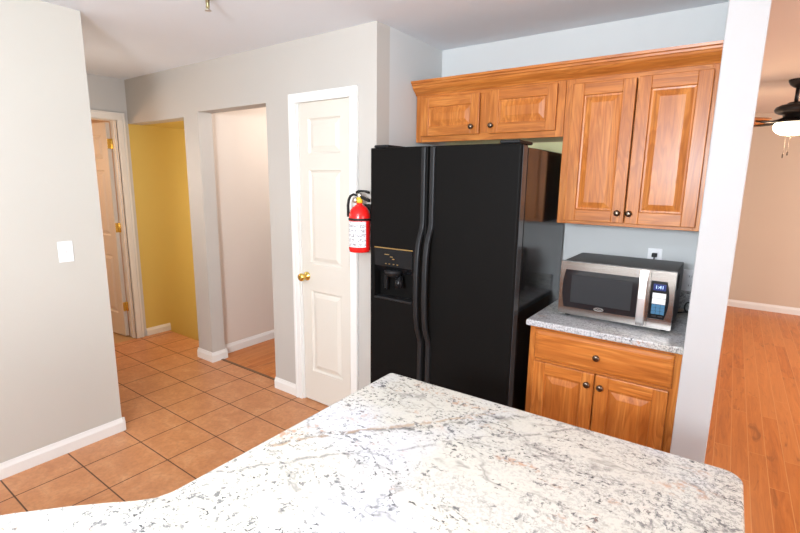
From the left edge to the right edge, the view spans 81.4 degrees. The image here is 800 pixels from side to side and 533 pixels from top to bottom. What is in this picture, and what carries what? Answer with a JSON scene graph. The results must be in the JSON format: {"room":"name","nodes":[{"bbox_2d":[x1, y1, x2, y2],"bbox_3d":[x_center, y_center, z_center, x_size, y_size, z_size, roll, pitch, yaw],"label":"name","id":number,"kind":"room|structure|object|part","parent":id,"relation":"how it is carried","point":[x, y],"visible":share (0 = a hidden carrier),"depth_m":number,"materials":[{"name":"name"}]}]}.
{"room":"kitchen","nodes":[
{"label":"kitchen","id":0,"kind":"room"},
{"bbox_2d":[0,0,121,462],"bbox_3d":[-3.568,-0.008,1.704,1.806,2.440,3.798,8,13,35],"label":"wall","id":1,"kind":"structure","parent":0,"point":[59,378],"depth_m":2.49,"materials":[{"name":"beige paint"}]},
{"bbox_2d":[0,417,125,479],"bbox_3d":[-2.839,1.255,1.405,0.014,0.085,3.812,8,13,35],"label":"baseboard","id":2,"kind":"structure","parent":1,"relation":"attached to","point":[16,465],"depth_m":2.64,"materials":[{"name":"white paint"}]},
{"bbox_2d":[57,241,73,262],"bbox_3d":[-1.838,-0.081,2.562,0.016,0.116,0.072,8,13,35],"label":"light switch","id":3,"kind":"object","parent":1,"relation":"attached to","point":[65,248],"visible":1,"depth_m":2.56,"materials":[{"name":"white plastic"}]},
{"bbox_2d":[86,73,146,337],"bbox_3d":[-3.970,-0.511,4.401,2.265,2.440,2.800,8,13,35],"label":"wall","id":4,"kind":"structure","parent":0,"point":[105,93],"depth_m":4.24,"materials":[{"name":"grey paint"}]},
{"bbox_2d":[92,122,128,335],"bbox_3d":[-2.987,-0.354,4.636,0.736,2.048,0.045,7,12,31],"label":"door","id":5,"kind":"structure","parent":4,"relation":"in","point":[103,144],"depth_m":4.49,"materials":[{"name":"beige paint"}]},
{"bbox_2d":[90,109,143,337],"bbox_3d":[-2.840,-0.298,4.152,0.138,2.142,0.852,8,13,35],"label":"door frame","id":6,"kind":"structure","parent":4,"relation":"attached to","point":[95,114],"depth_m":4.41,"materials":[{"name":"white paint"}]},
{"bbox_2d":[128,124,198,340],"bbox_3d":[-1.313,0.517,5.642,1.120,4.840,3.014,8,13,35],"label":"wall","id":7,"kind":"structure","parent":0,"point":[158,154],"depth_m":4.71,"materials":[{"name":"yellow paint"}]},
{"bbox_2d":[146,323,170,335],"bbox_3d":[-2.474,0.643,4.776,0.014,0.075,0.244,8,13,35],"label":"baseboard","id":8,"kind":"structure","parent":7,"relation":"attached to","point":[165,327],"depth_m":4.77,"materials":[{"name":"white paint"}]},
{"bbox_2d":[144,121,183,129],"bbox_3d":[-1.215,-1.534,5.287,0.975,0.100,2.894,8,13,35],"label":"ceiling","id":9,"kind":"structure","parent":0,"point":[177,124],"depth_m":4.39,"materials":[{"name":"yellow paint"}]},
{"bbox_2d":[211,107,273,344],"bbox_3d":[-0.346,-0.540,4.832,1.130,2.440,2.894,8,13,35],"label":"wall","id":10,"kind":"structure","parent":0,"point":[240,148],"depth_m":4.24,"materials":[{"name":"beige paint"}]},
{"bbox_2d":[225,330,274,352],"bbox_3d":[-0.810,0.566,5.295,0.014,0.085,2.800,8,13,35],"label":"baseboard","id":11,"kind":"structure","parent":10,"relation":"attached to","point":[240,344],"depth_m":4.43,"materials":[{"name":"white paint"}]},
{"bbox_2d":[124,21,389,389],"bbox_3d":[-1.304,-0.341,3.681,2.935,2.440,0.120,8,13,35],"label":"wall","id":12,"kind":"structure","parent":0,"point":[359,55],"depth_m":3.29,"materials":[{"name":"beige paint"}]},
{"bbox_2d":[197,347,227,362],"bbox_3d":[-1.667,0.767,4.141,0.231,0.085,0.153,8,13,35],"label":"baseboard","id":13,"kind":"object","parent":12,"relation":"attached to","point":[216,356],"visible":1,"depth_m":4.08,"materials":[{"name":"white paint"}]},
{"bbox_2d":[274,377,295,395],"bbox_3d":[-0.853,0.898,3.488,0.248,0.085,0.014,8,13,35],"label":"baseboard","id":14,"kind":"structure","parent":12,"relation":"attached to","point":[281,384],"depth_m":3.48,"materials":[{"name":"white paint"}]},
{"bbox_2d":[288,85,358,398],"bbox_3d":[-0.468,-0.057,3.112,0.585,2.112,0.143,8,13,35],"label":"door frame","id":15,"kind":"structure","parent":12,"relation":"attached to","point":[351,92],"depth_m":3.04,"materials":[{"name":"white paint"}]},
{"bbox_2d":[298,97,350,405],"bbox_3d":[-0.497,-0.025,3.067,0.461,2.047,0.105,8,13,35],"label":"door","id":16,"kind":"structure","parent":12,"relation":"in","point":[323,125],"depth_m":3.07,"materials":[{"name":"beige paint"}]},
{"bbox_3d":[-0.660,0.071,3.180,0.062,0.062,0.070,8,13,35],"label":"knob","id":17,"kind":"part","parent":16,"relation":"part of","materials":[{"name":"gold metal"}]},
{"bbox_2d":[364,204,370,246],"bbox_3d":[-0.196,-0.247,2.813,0.044,0.260,0.012,8,13,35],"label":"bracket","id":18,"kind":"object","parent":12,"relation":"attached to","point":[368,206],"visible":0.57,"depth_m":2.79,"materials":[{"name":"black plastic"}]},
{"bbox_2d":[347,190,370,252],"bbox_3d":[-0.238,-0.268,2.748,0.132,0.364,0.132,-4,11,-23],"label":"fire extinguisher","id":19,"kind":"object","parent":18,"relation":"attached to","point":[359,218],"visible":1,"depth_m":2.71,"materials":[{"name":"red metal"}]},
{"bbox_3d":[-0.216,-0.433,2.703,0.092,0.022,0.020,8,13,35],"label":"squeeze lever","id":20,"kind":"part","parent":19,"relation":"part of","materials":[{"name":"black plastic"}]},
{"bbox_3d":[-0.212,-0.397,2.706,0.084,0.043,0.022,8,13,35],"label":"carry handle","id":21,"kind":"part","parent":19,"relation":"part of","materials":[{"name":"black plastic"}]},
{"bbox_2d":[0,306,799,532],"bbox_3d":[0.318,1.077,3.010,11.200,0.060,10.100,8,13,35],"label":"floor","id":22,"kind":"structure","parent":0,"point":[187,415],"depth_m":3.08,"materials":[{"name":"tile"}]},
{"bbox_2d":[221,359,274,379],"bbox_3d":[-1.238,0.863,3.869,0.822,0.006,0.023,8,13,35],"label":"trim","id":23,"kind":"structure","parent":22,"relation":"on","point":[233,363],"depth_m":3.88,"materials":[{"name":"brown metal"}]},
{"bbox_2d":[370,139,563,410],"bbox_3d":[0.386,0.185,2.814,0.897,1.766,0.826,8,13,35],"label":"refrigerator","id":24,"kind":"object","parent":22,"relation":"on","point":[467,240],"visible":0.75,"depth_m":2.45,"materials":[{"name":"black metal"}]},
{"bbox_3d":[-0.038,0.042,2.685,0.110,0.040,0.110,8,13,35],"label":"spout","id":25,"kind":"part","parent":24,"relation":"part of","materials":[{"name":"black plastic"}]},
{"bbox_3d":[-0.040,-0.100,2.637,0.268,0.006,0.003,8,13,35],"label":"dispenser trim","id":26,"kind":"part","parent":24,"relation":"part of","materials":[{"name":"gold metal"}]},
{"bbox_3d":[-0.032,-0.029,2.663,0.264,0.141,0.032,8,13,35],"label":"control panel","id":27,"kind":"part","parent":24,"relation":"part of","materials":[{"name":"black plastic"}]},
{"bbox_3d":[0.000,0.163,2.705,0.387,1.660,0.078,8,13,35],"label":"freezer door","id":28,"kind":"part","parent":24,"relation":"part of","materials":[{"name":"black metal"}]},
{"bbox_3d":[0.098,0.192,2.549,0.028,1.642,0.066,8,13,35],"label":"handle","id":29,"kind":"part","parent":24,"relation":"part of","materials":[{"name":"black plastic"}]},
{"bbox_3d":[0.142,0.198,2.519,0.030,1.642,0.066,8,13,35],"label":"handle","id":30,"kind":"part","parent":24,"relation":"part of","materials":[{"name":"black plastic"}]},
{"bbox_3d":[0.368,0.215,2.448,0.498,1.660,0.078,8,13,35],"label":"fresh food door","id":31,"kind":"part","parent":24,"relation":"part of","materials":[{"name":"black metal"}]},
{"bbox_3d":[0.573,0.244,2.308,0.003,1.640,0.054,8,13,35],"label":"edge trim","id":32,"kind":"part","parent":24,"relation":"part of","materials":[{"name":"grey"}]},
{"bbox_2d":[525,326,682,452],"bbox_3d":[1.101,0.710,2.473,0.655,0.878,0.746,8,13,35],"label":"base cabinet","id":33,"kind":"object","parent":22,"relation":"on","point":[626,392],"visible":0.57,"depth_m":2.13,"materials":[{"name":"brown wood"}]},
{"bbox_3d":[0.782,0.766,2.292,0.180,0.467,0.008,8,13,35],"label":"raised panel","id":34,"kind":"part","parent":33,"relation":"part of","materials":[{"name":"brown wood"}]},
{"bbox_3d":[0.784,0.765,2.294,0.288,0.575,0.019,8,13,35],"label":"door","id":35,"kind":"part","parent":33,"relation":"part of","materials":[{"name":"brown wood"}]},
{"bbox_3d":[0.867,0.551,2.166,0.031,0.030,0.029,8,13,35],"label":"knob","id":36,"kind":"part","parent":33,"relation":"part of","materials":[{"name":"grey metal"}]},
{"bbox_3d":[0.894,0.419,2.124,0.031,0.030,0.029,8,13,35],"label":"knob","id":37,"kind":"part","parent":33,"relation":"part of","materials":[{"name":"grey metal"}]},
{"bbox_3d":[0.915,0.557,2.133,0.031,0.030,0.029,8,13,35],"label":"knob","id":38,"kind":"part","parent":33,"relation":"part of","materials":[{"name":"grey metal"}]},
{"bbox_3d":[0.913,0.413,2.139,0.598,0.148,0.019,8,13,35],"label":"drawer","id":39,"kind":"part","parent":33,"relation":"part of","materials":[{"name":"brown wood"}]},
{"bbox_2d":[526,299,688,354],"bbox_3d":[1.107,0.261,2.398,0.667,0.031,0.734,8,13,35],"label":"countertop","id":40,"kind":"structure","parent":33,"relation":"on","point":[672,341],"depth_m":2.16,"materials":[{"name":"grey stone"}]},
{"bbox_2d":[558,253,683,330],"bbox_3d":[1.106,0.113,2.336,0.498,0.282,0.386,8,13,35],"label":"microwave","id":41,"kind":"object","parent":40,"relation":"on","point":[644,292],"visible":1,"depth_m":2.20,"materials":[{"name":"grey metal"}]},
{"bbox_3d":[0.972,0.121,2.233,0.399,0.265,0.030,8,13,35],"label":"door","id":42,"kind":"part","parent":41,"relation":"part of","materials":[{"name":"silver metal"}]},
{"bbox_3d":[1.099,0.145,2.115,0.037,0.257,0.016,8,13,35],"label":"handle","id":43,"kind":"part","parent":41,"relation":"part of","materials":[{"name":"silver metal"}]},
{"bbox_3d":[1.169,0.150,2.096,0.080,0.177,0.026,8,13,35],"label":"control panel","id":44,"kind":"part","parent":41,"relation":"part of","materials":[{"name":"black plastic"}]},
{"bbox_3d":[1.175,0.150,2.091,0.098,0.265,0.030,8,13,35],"label":"control frame","id":45,"kind":"part","parent":41,"relation":"part of","materials":[{"name":"silver metal"}]},
{"bbox_2d":[678,302,689,312],"bbox_3d":[1.457,0.214,2.423,0.131,0.060,0.026,-1,11,-8],"label":"power cord","id":46,"kind":"object","parent":40,"relation":"on","point":[684,311],"visible":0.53,"depth_m":2.43,"materials":[{"name":"black plastic"}]},
{"bbox_3d":[1.023,0.800,2.123,0.186,0.467,0.008,8,13,35],"label":"raised panel","id":47,"kind":"part","parent":33,"relation":"part of","materials":[{"name":"brown wood"}]},
{"bbox_3d":[1.025,0.800,2.126,0.294,0.575,0.019,8,13,35],"label":"door","id":48,"kind":"part","parent":33,"relation":"part of","materials":[{"name":"brown wood"}]},
{"bbox_3d":[-0.405,0.985,0.849,1.460,0.885,1.740,8,13,35],"label":"cabinet","id":49,"kind":"object","parent":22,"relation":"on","visible":0},
{"bbox_2d":[0,373,744,532],"bbox_3d":[-0.282,0.537,0.763,2.143,0.030,1.223,-6,12,-31],"label":"countertop","id":50,"kind":"structure","parent":49,"relation":"on","point":[398,453],"depth_m":1.03,"materials":[{"name":"white stone"}]},
{"bbox_2d":[40,0,799,113],"bbox_3d":[0.393,-1.385,2.526,11.300,0.080,10.300,8,13,35],"label":"ceiling","id":51,"kind":"structure","parent":0,"point":[123,39],"depth_m":2.63,"materials":[{"name":"paint"}]},
{"bbox_2d":[205,0,210,11],"bbox_3d":[-0.940,-1.283,2.274,0.072,0.066,0.072,8,13,35],"label":"ceiling fitting","id":52,"kind":"object","parent":51,"relation":"attached to","point":[206,1],"visible":1,"depth_m":2.27,"materials":[{"name":"gold metal"}]},
{"bbox_3d":[-0.940,-1.280,2.274,0.020,0.053,0.026,-3,11,-19],"label":"stem","id":53,"kind":"part","parent":52,"relation":"part of","materials":[{"name":"gold metal"}]},
{"bbox_2d":[753,78,799,157],"bbox_3d":[3.335,-1.228,3.881,1.154,0.640,1.207,8,13,35],"label":"ceiling fan","id":54,"kind":"object","parent":51,"relation":"hanging from","point":[789,125],"visible":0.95,"depth_m":3.85,"materials":[{"name":"brown metal"}]},
{"bbox_3d":[2.878,-1.225,3.893,0.400,0.032,0.140,0,10,-2],"label":"blade","id":55,"kind":"part","parent":54,"relation":"part of","materials":[{"name":"brown wood"}]},
{"bbox_3d":[3.231,-1.259,4.091,0.026,0.048,0.239,-3,11,-19],"label":"blade arm","id":56,"kind":"part","parent":54,"relation":"part of","materials":[{"name":"brown metal"}]},
{"bbox_3d":[3.098,-1.226,3.900,0.239,0.048,0.025,0,10,-2],"label":"blade arm","id":57,"kind":"part","parent":54,"relation":"part of","materials":[{"name":"brown metal"}]},
{"bbox_3d":[3.297,-1.157,3.917,0.260,0.106,0.260,8,13,35],"label":"lamp shade","id":58,"kind":"part","parent":54,"relation":"part of","materials":[{"name":"white glass"}]},
{"bbox_2d":[389,2,728,298],"bbox_3d":[0.756,-0.140,2.746,1.730,2.440,0.714,8,13,35],"label":"wall","id":59,"kind":"structure","parent":0,"point":[411,59],"depth_m":2.72,"materials":[{"name":"grey paint"}]},
{"bbox_2d":[416,80,566,145],"bbox_3d":[0.563,-0.911,2.823,0.937,0.297,0.358,8,13,35],"label":"upper cabinet","id":60,"kind":"object","parent":59,"relation":"attached to","point":[535,113],"visible":0.94,"depth_m":2.67,"materials":[{"name":"brown wood"}]},
{"bbox_3d":[0.299,-0.918,2.833,0.299,0.126,0.008,8,13,35],"label":"raised panel","id":61,"kind":"part","parent":60,"relation":"part of","materials":[{"name":"brown wood"}]},
{"bbox_3d":[0.301,-0.918,2.836,0.403,0.230,0.019,8,13,35],"label":"door","id":62,"kind":"part","parent":60,"relation":"part of","materials":[{"name":"brown wood"}]},
{"bbox_3d":[0.672,-0.867,2.572,0.281,0.135,0.008,8,13,35],"label":"raised panel","id":63,"kind":"part","parent":60,"relation":"part of","materials":[{"name":"brown wood"}]},
{"bbox_3d":[0.674,-0.867,2.575,0.385,0.239,0.019,8,13,35],"label":"door","id":64,"kind":"part","parent":60,"relation":"part of","materials":[{"name":"brown wood"}]},
{"bbox_2d":[411,40,723,96],"bbox_3d":[0.837,-1.043,2.588,1.624,0.080,0.376,8,13,35],"label":"crown molding","id":65,"kind":"structure","parent":60,"relation":"attached to","point":[706,53],"depth_m":2.34,"materials":[{"name":"brown wood"}]},
{"bbox_2d":[528,142,562,152],"bbox_3d":[0.679,-0.666,3.003,0.890,0.280,0.003,8,13,35],"label":"wall","id":66,"kind":"structure","parent":59,"relation":"attached to","point":[548,146],"depth_m":2.83,"materials":[{"name":"yellow paint"}]},
{"bbox_2d":[557,63,720,231],"bbox_3d":[1.221,-0.591,2.403,0.683,0.755,0.358,8,13,35],"label":"upper cabinet","id":67,"kind":"object","parent":59,"relation":"attached to","point":[636,146],"visible":0.93,"depth_m":2.27,"materials":[{"name":"brown wood"}]},
{"bbox_3d":[1.011,-0.579,2.377,0.188,0.586,0.008,8,13,35],"label":"raised panel","id":68,"kind":"part","parent":67,"relation":"part of","materials":[{"name":"brown wood"}]},
{"bbox_3d":[1.013,-0.580,2.380,0.300,0.698,0.019,8,13,35],"label":"door","id":69,"kind":"part","parent":67,"relation":"part of","materials":[{"name":"brown wood"}]},
{"bbox_3d":[1.093,-0.269,2.346,0.031,0.030,0.029,8,13,35],"label":"knob","id":70,"kind":"part","parent":67,"relation":"part of","materials":[{"name":"grey metal"}]},
{"bbox_3d":[1.137,-0.262,2.316,0.031,0.030,0.029,8,13,35],"label":"knob","id":71,"kind":"part","parent":67,"relation":"part of","materials":[{"name":"grey metal"}]},
{"bbox_3d":[1.262,-0.545,2.201,0.192,0.592,0.008,8,13,35],"label":"raised panel","id":72,"kind":"part","parent":67,"relation":"part of","materials":[{"name":"brown wood"}]},
{"bbox_3d":[1.264,-0.545,2.204,0.304,0.704,0.019,8,13,35],"label":"door","id":73,"kind":"part","parent":67,"relation":"part of","materials":[{"name":"brown wood"}]},
{"bbox_2d":[647,248,662,259],"bbox_3d":[1.410,-0.044,2.579,0.072,0.116,0.009,8,13,35],"label":"wall outlet","id":74,"kind":"object","parent":59,"relation":"attached to","point":[658,251],"visible":0.54,"depth_m":2.57,"materials":[{"name":"white plastic"}]},
{"bbox_2d":[678,291,690,308],"bbox_3d":[1.315,0.148,2.673,0.667,0.094,0.021,8,13,35],"label":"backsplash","id":75,"kind":"structure","parent":59,"relation":"attached to","point":[684,295],"depth_m":2.51,"materials":[{"name":"grey stone"}]},
{"bbox_2d":[681,269,693,290],"bbox_3d":[1.556,0.076,2.494,0.072,0.116,0.009,8,13,35],"label":"wall outlet","id":76,"kind":"object","parent":59,"relation":"attached to","point":[687,274],"visible":0.63,"depth_m":2.50,"materials":[{"name":"white plastic"}]},
{"bbox_2d":[687,274,692,278],"bbox_3d":[1.555,0.054,2.489,0.034,0.027,0.004,8,13,35],"label":"socket","id":77,"kind":"object","parent":76,"relation":"attached to","point":[689,276],"depth_m":2.49,"materials":[{"name":"white plastic"}]},
{"bbox_2d":[670,0,771,462],"bbox_3d":[2.727,-0.325,3.902,0.122,2.440,5.280,8,13,35],"label":"wall","id":78,"kind":"structure","parent":0,"point":[747,21],"depth_m":1.74,"materials":[{"name":"white paint"}]},
{"bbox_2d":[728,113,799,307],"bbox_3d":[6.067,-0.448,4.817,4.248,2.440,0.100,8,13,35],"label":"wall","id":79,"kind":"structure","parent":0,"point":[766,265],"depth_m":5.79,"materials":[{"name":"beige paint"}]},
{"bbox_2d":[727,299,799,315],"bbox_3d":[6.018,0.716,4.985,4.248,0.090,0.014,8,13,35],"label":"baseboard","id":80,"kind":"structure","parent":79,"relation":"attached to","point":[734,303],"depth_m":5.93,"materials":[{"name":"white paint"}]}
]}

